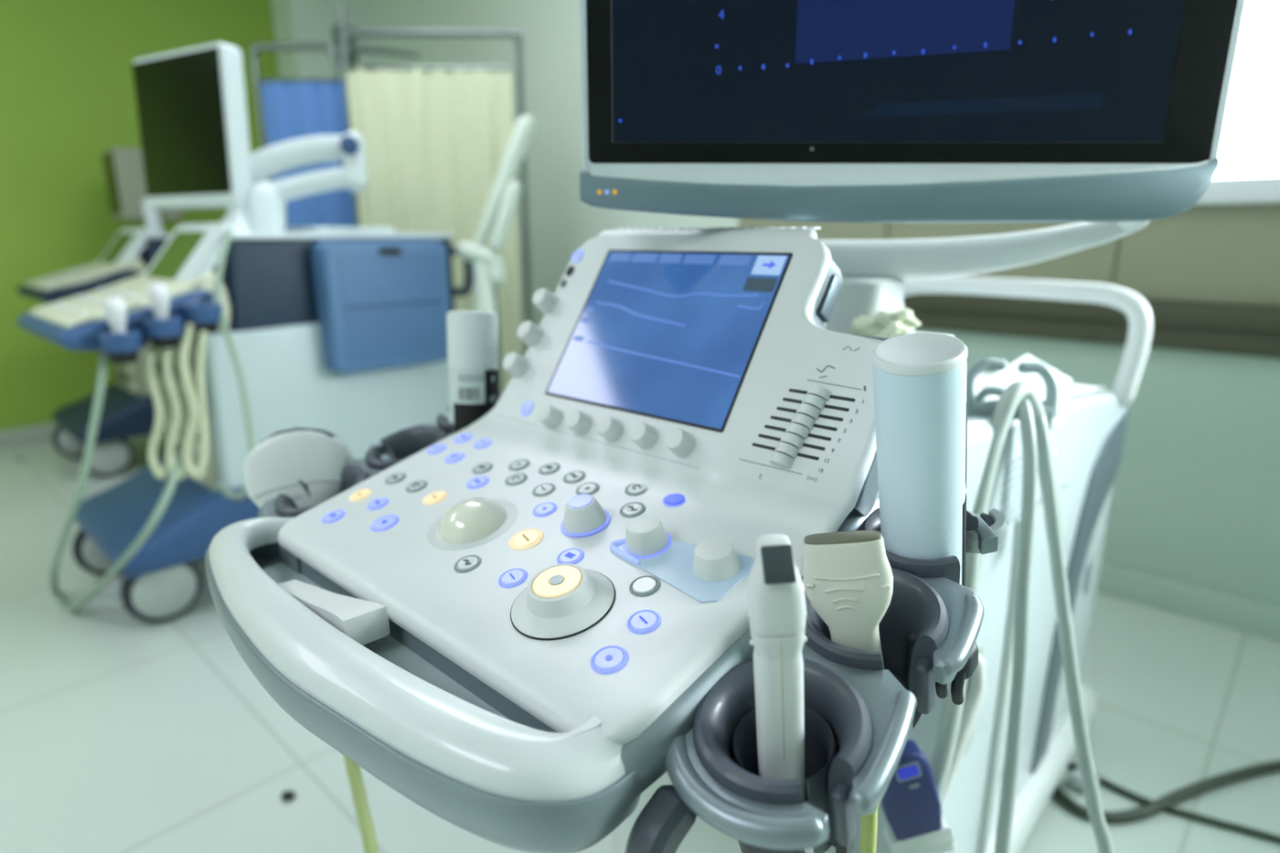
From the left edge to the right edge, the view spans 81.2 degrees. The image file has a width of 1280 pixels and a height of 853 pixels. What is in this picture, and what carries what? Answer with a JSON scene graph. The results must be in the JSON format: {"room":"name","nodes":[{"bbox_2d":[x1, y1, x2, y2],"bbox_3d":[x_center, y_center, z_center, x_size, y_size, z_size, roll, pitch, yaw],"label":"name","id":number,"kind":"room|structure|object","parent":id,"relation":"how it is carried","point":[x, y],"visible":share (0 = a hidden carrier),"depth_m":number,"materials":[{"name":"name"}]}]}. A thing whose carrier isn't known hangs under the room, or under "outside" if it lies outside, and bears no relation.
{"room":"hospital ultrasound room","nodes":[
{"label":"hospital ultrasound room","id":0,"kind":"room"},
{"bbox_2d":[0,0,279,430],"bbox_3d":[-3.322,-0.974,2.727,0.100,2.400,5.145,13,19,42],"label":"wall","id":1,"kind":"structure","parent":0,"point":[68,95],"depth_m":3.40,"materials":[{"name":"green paint"}]},
{"bbox_2d":[0,422,57,448],"bbox_3d":[-3.535,0.227,2.712,0.016,0.080,4.600,13,19,42],"label":"baseboard","id":2,"kind":"structure","parent":1,"relation":"attached to","point":[40,433],"depth_m":3.44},
{"bbox_2d":[271,0,366,78],"bbox_3d":[-1.702,-1.339,4.158,0.240,2.400,0.375,13,19,42],"label":"wall","id":3,"kind":"structure","parent":1,"relation":"attached to","point":[293,20],"depth_m":3.85,"materials":[{"name":"beige paint"}]},
{"bbox_2d":[0,432,1279,852],"bbox_3d":[-1.026,0.770,0.947,6.400,0.100,5.145,13,19,42],"label":"floor","id":4,"kind":"structure","parent":0,"point":[120,732],"depth_m":1.44,"materials":[{"name":"tile"}]},
{"bbox_2d":[16,146,182,477],"bbox_3d":[-2.025,-0.535,3.264,0.783,1.285,1.021,13,19,42],"label":"machine","id":5,"kind":"object","parent":4,"relation":"on","point":[128,410],"visible":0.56,"depth_m":2.98,"materials":[{"name":"plastic"}]},
{"bbox_2d":[63,292,87,299],"bbox_3d":[-2.046,-0.467,2.721,0.071,0.041,0.080,13,19,42],"label":"cup","id":6,"kind":"object","parent":5,"relation":"on","point":[66,295],"depth_m":2.69,"materials":[{"name":"white plastic"}]},
{"bbox_2d":[90,284,109,290],"bbox_3d":[-1.988,-0.506,2.775,0.071,0.041,0.080,13,19,42],"label":"cup","id":7,"kind":"object","parent":5,"relation":"on","point":[93,287],"depth_m":2.74,"materials":[{"name":"white plastic"}]},
{"bbox_2d":[116,277,130,282],"bbox_3d":[-1.930,-0.544,2.829,0.071,0.041,0.080,13,19,42],"label":"cup","id":8,"kind":"object","parent":5,"relation":"on","point":[118,279],"depth_m":2.79,"materials":[{"name":"white plastic"}]},
{"bbox_2d":[102,146,182,222],"bbox_3d":[-2.184,-1.052,3.278,0.220,0.290,0.340,-12,19,-40],"label":"monitor","id":9,"kind":"object","parent":5,"relation":"on","point":[123,167],"depth_m":3.13,"materials":[{"name":"plastic"}]},
{"bbox_2d":[16,42,473,622],"bbox_3d":[-1.033,-0.299,2.114,0.651,1.394,1.069,13,19,42],"label":"machine","id":10,"kind":"object","parent":4,"relation":"on","point":[343,335],"visible":0.73,"depth_m":1.93,"materials":[{"name":"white plastic"}]},
{"bbox_2d":[102,295,127,333],"bbox_3d":[-1.123,-0.225,1.604,0.062,0.112,0.040,13,19,42],"label":"probe","id":11,"kind":"object","parent":10,"relation":"on","point":[115,311],"visible":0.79,"depth_m":1.58,"materials":[{"name":"white plastic"}]},
{"bbox_2d":[49,351,182,612],"bbox_3d":[-1.311,0.131,1.758,0.580,0.752,0.128,5,15,19],"label":"cable","id":12,"kind":"object","parent":10,"relation":"hanging from","point":[103,357],"visible":0.88,"depth_m":1.69,"materials":[{"name":"grey rubber"}]},
{"bbox_2d":[97,329,141,352],"bbox_3d":[-1.119,-0.184,1.611,0.071,0.041,0.080,13,19,42],"label":"cup","id":13,"kind":"object","parent":10,"relation":"on","point":[130,341],"depth_m":1.59,"materials":[{"name":"blue plastic"}]},
{"bbox_2d":[146,282,169,319],"bbox_3d":[-1.064,-0.263,1.659,0.062,0.112,0.040,13,19,42],"label":"probe","id":14,"kind":"object","parent":10,"relation":"in","point":[158,295],"visible":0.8,"depth_m":1.64,"materials":[{"name":"white plastic"}]},
{"bbox_2d":[144,338,173,479],"bbox_3d":[-1.085,-0.059,1.691,0.054,0.342,0.126,-3,15,-10],"label":"cable","id":15,"kind":"object","parent":10,"relation":"hanging from","point":[162,406],"visible":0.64,"depth_m":1.68,"materials":[{"name":"beige rubber"}]},
{"bbox_2d":[141,315,183,337],"bbox_3d":[-1.061,-0.223,1.665,0.071,0.041,0.080,13,19,42],"label":"cup","id":16,"kind":"object","parent":10,"relation":"on","point":[172,326],"depth_m":1.64,"materials":[{"name":"blue plastic"}]},
{"bbox_2d":[162,330,192,479],"bbox_3d":[-1.046,-0.059,1.691,0.054,0.342,0.126,-3,15,-10],"label":"cable","id":17,"kind":"object","parent":10,"relation":"hanging from","point":[180,410],"visible":0.67,"depth_m":1.68,"materials":[{"name":"beige rubber"}]},
{"bbox_2d":[133,42,253,209],"bbox_3d":[-1.194,-0.786,1.996,0.410,0.391,0.075,8,16,29],"label":"monitor","id":18,"kind":"object","parent":10,"relation":"on","point":[191,105],"depth_m":1.94,"materials":[{"name":"white plastic"}]},
{"bbox_2d":[178,322,208,479],"bbox_3d":[-1.008,-0.059,1.691,0.055,0.342,0.126,-2,15,-9],"label":"cable","id":19,"kind":"object","parent":10,"relation":"hanging from","point":[197,406],"visible":1,"depth_m":1.68,"materials":[{"name":"beige rubber"}]},
{"bbox_2d":[193,463,209,484],"bbox_3d":[-1.124,0.120,1.917,0.070,0.040,0.015,13,19,42],"label":"cable","id":20,"kind":"object","parent":10,"relation":"attached to","point":[205,479],"depth_m":1.89,"materials":[{"name":"beige rubber"}]},
{"bbox_2d":[182,302,222,323],"bbox_3d":[-1.003,-0.261,1.720,0.071,0.041,0.080,13,19,42],"label":"cup","id":21,"kind":"object","parent":10,"relation":"on","point":[193,313],"depth_m":1.70,"materials":[{"name":"blue plastic"}]},
{"bbox_2d":[212,227,255,500],"bbox_3d":[-0.982,-0.150,1.758,0.103,0.616,0.238,-6,16,-24],"label":"cable","id":22,"kind":"object","parent":10,"relation":"hanging from","point":[226,242],"visible":0.91,"depth_m":1.74,"materials":[{"name":"beige rubber"}]},
{"bbox_2d":[286,226,394,233],"bbox_3d":[-0.843,-0.554,2.106,0.200,0.016,0.220,13,19,42],"label":"flat box","id":23,"kind":"object","parent":10,"relation":"on","point":[290,229],"visible":0.88,"depth_m":2.04,"materials":[{"name":"white plastic"}]},
{"bbox_2d":[280,790,295,801],"bbox_3d":[-0.601,0.630,1.276,0.028,0.008,0.022,13,19,42],"label":"scrap","id":24,"kind":"object","parent":4,"relation":"on","point":[287,795],"visible":1,"depth_m":1.27,"materials":[{"name":"black"}]},
{"bbox_2d":[249,42,356,232],"bbox_3d":[-1.228,-0.608,2.895,0.372,1.604,0.424,0,14,0],"label":"privacy screen","id":25,"kind":"object","parent":4,"relation":"on","point":[294,108],"visible":0.41,"depth_m":2.73,"materials":[{"name":"fabric"}]},
{"bbox_2d":[331,0,419,65],"bbox_3d":[-1.114,-0.925,3.114,0.387,2.106,0.307,13,19,42],"label":"pole","id":26,"kind":"object","parent":4,"relation":"on","point":[353,50],"visible":0.36,"depth_m":2.95,"materials":[{"name":"metal"}]},
{"bbox_2d":[337,28,532,392],"bbox_3d":[-0.723,-0.587,2.777,0.635,1.620,0.424,0,14,0],"label":"privacy screen","id":27,"kind":"object","parent":4,"relation":"on","point":[437,139],"visible":0.66,"depth_m":2.64,"materials":[{"name":"fabric"}]},
{"bbox_2d":[456,115,536,396],"bbox_3d":[-0.420,-0.263,2.226,0.320,1.271,0.335,13,19,42],"label":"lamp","id":28,"kind":"object","parent":4,"relation":"on","point":[488,267],"visible":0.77,"depth_m":2.16,"materials":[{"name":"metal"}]},
{"bbox_2d":[204,0,1246,852],"bbox_3d":[0.252,0.019,0.931,0.695,1.363,1.388,13,19,42],"label":"machine","id":29,"kind":"object","parent":4,"relation":"on","point":[528,623],"visible":0.94,"depth_m":0.63,"materials":[{"name":"white plastic"}]},
{"bbox_2d":[243,427,352,508],"bbox_3d":[-0.357,0.073,0.782,0.108,0.143,0.063,0,14,0],"label":"probe","id":30,"kind":"object","parent":29,"relation":"in","point":[317,458],"visible":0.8,"depth_m":0.77,"materials":[{"name":"white plastic"}]},
{"bbox_2d":[274,465,368,517],"bbox_3d":[-0.314,0.093,0.751,0.089,0.092,0.092,4,15,16],"label":"cup","id":31,"kind":"object","parent":29,"relation":"on","point":[351,475],"depth_m":0.74,"materials":[{"name":"plastic"}]},
{"bbox_2d":[343,755,378,852],"bbox_3d":[-0.284,0.525,0.760,0.045,0.480,0.225,-3,15,-11],"label":"cable","id":32,"kind":"object","parent":29,"relation":"hanging from","point":[362,808],"visible":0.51,"depth_m":0.78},
{"bbox_2d":[364,426,447,469],"bbox_3d":[-0.249,0.051,0.812,0.087,0.091,0.089,4,15,16],"label":"cup","id":33,"kind":"object","parent":29,"relation":"on","point":[400,445],"depth_m":0.83,"materials":[{"name":"plastic"}]},
{"bbox_2d":[204,542,667,852],"bbox_3d":[-0.096,0.133,0.622,0.480,0.044,0.415,13,19,42],"label":"handle","id":34,"kind":"object","parent":29,"relation":"on","point":[573,811],"depth_m":0.40,"materials":[{"name":"white plastic"}]},
{"bbox_2d":[436,396,500,432],"bbox_3d":[-0.190,0.013,0.860,0.079,0.090,0.081,4,15,16],"label":"cup","id":35,"kind":"object","parent":29,"relation":"on","point":[443,425],"depth_m":0.83,"materials":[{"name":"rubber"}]},
{"bbox_2d":[446,311,498,434],"bbox_3d":[-0.185,-0.041,0.831,0.055,0.177,0.071,2,14,7],"label":"bottle","id":36,"kind":"object","parent":29,"relation":"in","point":[472,335],"visible":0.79,"depth_m":0.81,"materials":[{"name":"white plastic"}]},
{"bbox_2d":[532,565,581,597],"bbox_3d":[-0.052,0.097,0.470,0.031,0.009,0.030,13,19,42],"label":"button","id":37,"kind":"object","parent":29,"relation":"on","point":[553,581],"depth_m":0.47,"materials":[{"name":"beige plastic"}]},
{"bbox_2d":[596,189,601,195],"bbox_3d":[-0.036,-0.206,0.657,0.004,0.004,0.001,0,14,0],"label":"indicator light","id":38,"kind":"object","parent":29,"relation":"on","point":[598,191],"depth_m":0.66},
{"bbox_2d":[604,189,608,194],"bbox_3d":[-0.029,-0.206,0.656,0.004,0.004,0.001,0,14,0],"label":"indicator light","id":39,"kind":"object","parent":29,"relation":"on","point":[606,191],"depth_m":0.66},
{"bbox_2d":[612,189,617,194],"bbox_3d":[-0.022,-0.206,0.655,0.004,0.004,0.001,0,14,0],"label":"indicator light","id":40,"kind":"object","parent":29,"relation":"on","point":[614,191],"depth_m":0.65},
{"bbox_2d":[747,533,807,803],"bbox_3d":[0.070,0.133,0.378,0.034,0.161,0.028,0,14,0],"label":"probe","id":41,"kind":"object","parent":29,"relation":"in","point":[777,612],"visible":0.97,"depth_m":0.37,"materials":[{"name":"white plastic"}]},
{"bbox_2d":[693,658,871,852],"bbox_3d":[0.077,0.203,0.406,0.091,0.136,0.101,13,19,42],"label":"cup","id":42,"kind":"object","parent":29,"relation":"on","point":[837,692],"depth_m":0.38,"materials":[{"name":"plastic"}]},
{"bbox_2d":[802,530,893,669],"bbox_3d":[0.122,0.119,0.439,0.056,0.127,0.027,4,15,14],"label":"probe","id":43,"kind":"object","parent":29,"relation":"in","point":[848,576],"visible":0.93,"depth_m":0.42,"materials":[{"name":"beige plastic"}]},
{"bbox_2d":[859,808,877,852],"bbox_3d":[0.168,0.516,0.531,0.017,0.610,0.150,0,14,1],"label":"cable","id":44,"kind":"object","parent":29,"relation":"hanging from","point":[868,826],"visible":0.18,"depth_m":0.54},
{"bbox_2d":[804,567,948,728],"bbox_3d":[0.140,0.145,0.459,0.088,0.100,0.089,13,19,42],"label":"cup","id":45,"kind":"object","parent":29,"relation":"on","point":[913,628],"depth_m":0.43,"materials":[{"name":"plastic"}]},
{"bbox_2d":[850,308,921,337],"bbox_3d":[0.265,-0.107,0.809,0.073,0.045,0.064,13,19,42],"label":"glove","id":46,"kind":"object","parent":29,"relation":"on","point":[885,324],"visible":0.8,"depth_m":0.79,"materials":[{"name":"white rubber"}]},
{"bbox_2d":[880,739,942,840],"bbox_3d":[0.259,0.355,0.721,0.067,0.107,0.025,0,14,0],"label":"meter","id":47,"kind":"object","parent":29,"relation":"attached to","point":[911,805],"visible":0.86,"depth_m":0.71,"materials":[{"name":"blue plastic"}]},
{"bbox_2d":[579,0,1246,172],"bbox_3d":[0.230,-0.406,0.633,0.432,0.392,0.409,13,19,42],"label":"monitor","id":48,"kind":"object","parent":29,"relation":"on","point":[668,86],"depth_m":0.64,"materials":[{"name":"black plastic"}]},
{"bbox_2d":[871,333,968,586],"bbox_3d":[0.181,0.035,0.480,0.054,0.191,0.100,13,19,42],"label":"bottle","id":49,"kind":"object","parent":29,"relation":"in","point":[919,380],"visible":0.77,"depth_m":0.45,"materials":[{"name":"white plastic"}]},
{"bbox_2d":[871,333,968,376],"bbox_3d":[0.165,-0.043,0.442,0.054,0.020,0.052,13,19,42],"label":"cap","id":50,"kind":"object","parent":49,"relation":"on","point":[914,354],"depth_m":0.43,"materials":[{"name":"white plastic"}]},
{"bbox_2d":[860,507,978,583],"bbox_3d":[0.187,0.101,0.515,0.071,0.090,0.081,9,17,33],"label":"cup","id":51,"kind":"object","parent":29,"relation":"on","point":[904,570],"depth_m":0.47,"materials":[{"name":"plastic"}]},
{"bbox_2d":[929,380,1065,801],"bbox_3d":[0.334,0.364,0.763,0.091,0.790,0.392,9,17,32],"label":"cable","id":52,"kind":"object","parent":29,"relation":"hanging from","point":[944,746],"visible":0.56,"depth_m":0.75,"materials":[{"name":"grey rubber"}]},
{"bbox_2d":[994,397,1037,852],"bbox_3d":[0.370,0.376,0.740,0.035,0.779,0.319,3,15,10],"label":"cable","id":53,"kind":"object","parent":29,"relation":"hanging from","point":[1029,454],"visible":0.92,"depth_m":0.76,"materials":[{"name":"grey rubber"}]},
{"bbox_2d":[982,353,1071,425],"bbox_3d":[0.440,-0.042,0.853,0.150,0.075,0.057,-3,15,-10],"label":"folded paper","id":54,"kind":"object","parent":29,"relation":"on","point":[1003,378],"visible":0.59,"depth_m":0.86,"materials":[{"name":"white paper"}]},
{"bbox_2d":[974,373,1105,396],"bbox_3d":[0.481,-0.066,1.096,0.270,0.044,0.420,13,19,42],"label":"paper sheet","id":55,"kind":"object","parent":29,"relation":"on","point":[1074,389],"visible":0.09,"depth_m":1.11,"materials":[{"name":"white paper"}]},
{"bbox_2d":[1034,416,1114,852],"bbox_3d":[0.452,0.378,0.745,0.037,0.773,0.327,-2,14,-8],"label":"cable","id":56,"kind":"object","parent":29,"relation":"hanging from","point":[1066,635],"visible":0.88,"depth_m":0.77,"materials":[{"name":"grey rubber"}]},
{"bbox_2d":[1069,768,1098,792],"bbox_3d":[0.770,0.616,1.295,0.040,0.026,0.030,13,19,42],"label":"plug","id":57,"kind":"object","parent":4,"relation":"on","point":[1075,781],"visible":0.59,"depth_m":1.29,"materials":[{"name":"white plastic"}]},
{"bbox_2d":[1051,760,1279,823],"bbox_3d":[1.254,0.614,1.322,1.224,0.017,0.192,0,14,-2],"label":"cable","id":58,"kind":"object","parent":4,"relation":"on","point":[1172,798],"visible":0.62,"depth_m":1.26,"materials":[{"name":"black rubber"}]},
{"bbox_2d":[1066,761,1279,843],"bbox_3d":[1.401,0.658,1.160,1.429,0.011,0.295,2,14,9],"label":"cable","id":59,"kind":"object","parent":4,"relation":"on","point":[1172,810],"visible":0.65,"depth_m":1.22,"materials":[{"name":"black rubber"}]},
{"bbox_2d":[360,0,1279,608],"bbox_3d":[0.686,-0.873,2.334,6.300,2.400,0.150,13,19,42],"label":"wall","id":60,"kind":"structure","parent":0,"point":[1195,498],"depth_m":1.93,"materials":[{"name":"paint"}]},
{"bbox_2d":[739,218,888,239],"bbox_3d":[0.595,-0.593,2.493,0.546,0.222,0.150,13,19,42],"label":"wall panel","id":61,"kind":"object","parent":60,"relation":"attached to","point":[828,230],"depth_m":2.35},
{"bbox_2d":[888,222,1120,285],"bbox_3d":[1.016,-0.495,2.110,0.602,0.222,0.150,13,19,42],"label":"wall panel","id":62,"kind":"object","parent":60,"relation":"attached to","point":[1096,264],"depth_m":1.98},
{"bbox_2d":[902,293,1279,333],"bbox_3d":[1.676,-0.202,1.520,3.550,0.056,0.185,13,19,42],"label":"trim","id":63,"kind":"structure","parent":60,"relation":"attached to","point":[1260,318],"depth_m":1.86,"materials":[{"name":"brown wood"}]},
{"bbox_2d":[909,308,1279,358],"bbox_3d":[1.682,-0.150,1.539,3.550,0.060,0.170,13,19,42],"label":"trim","id":64,"kind":"structure","parent":60,"relation":"attached to","point":[1255,344],"depth_m":1.90,"materials":[{"name":"brown wood"}]},
{"bbox_2d":[1096,562,1279,641],"bbox_3d":[1.616,0.493,1.669,3.600,0.080,0.016,13,19,42],"label":"baseboard","id":65,"kind":"structure","parent":60,"relation":"attached to","point":[1242,615],"depth_m":1.87,"materials":[{"name":"paint"}]},
{"bbox_2d":[1113,203,1279,306],"bbox_3d":[1.457,-0.393,1.709,0.600,0.222,0.150,13,19,42],"label":"wall panel","id":66,"kind":"object","parent":60,"relation":"attached to","point":[1223,253],"visible":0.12,"depth_m":1.74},
{"bbox_2d":[1194,194,1279,204],"bbox_3d":[2.006,-0.377,1.160,2.650,0.018,0.180,13,19,42],"label":"trim","id":67,"kind":"structure","parent":60,"relation":"attached to","point":[1260,198],"depth_m":1.66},
{"bbox_3d":[0.723,-1.214,2.211,0.900,1.120,0.150,13,19,42],"label":"wall pier","id":68,"kind":"object","parent":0,"visible":0},
{"bbox_2d":[1202,175,1279,195],"bbox_3d":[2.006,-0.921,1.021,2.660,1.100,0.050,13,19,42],"label":"window sill","id":69,"kind":"structure","parent":68,"relation":"attached to","point":[1254,185],"depth_m":1.70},
{"bbox_2d":[1212,0,1279,178],"bbox_3d":[2.013,-0.922,1.028,2.600,1.040,0.004,13,19,42],"label":"window","id":70,"kind":"structure","parent":69,"relation":"attached to","point":[1250,145],"depth_m":1.68,"materials":[{"name":"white glass"}]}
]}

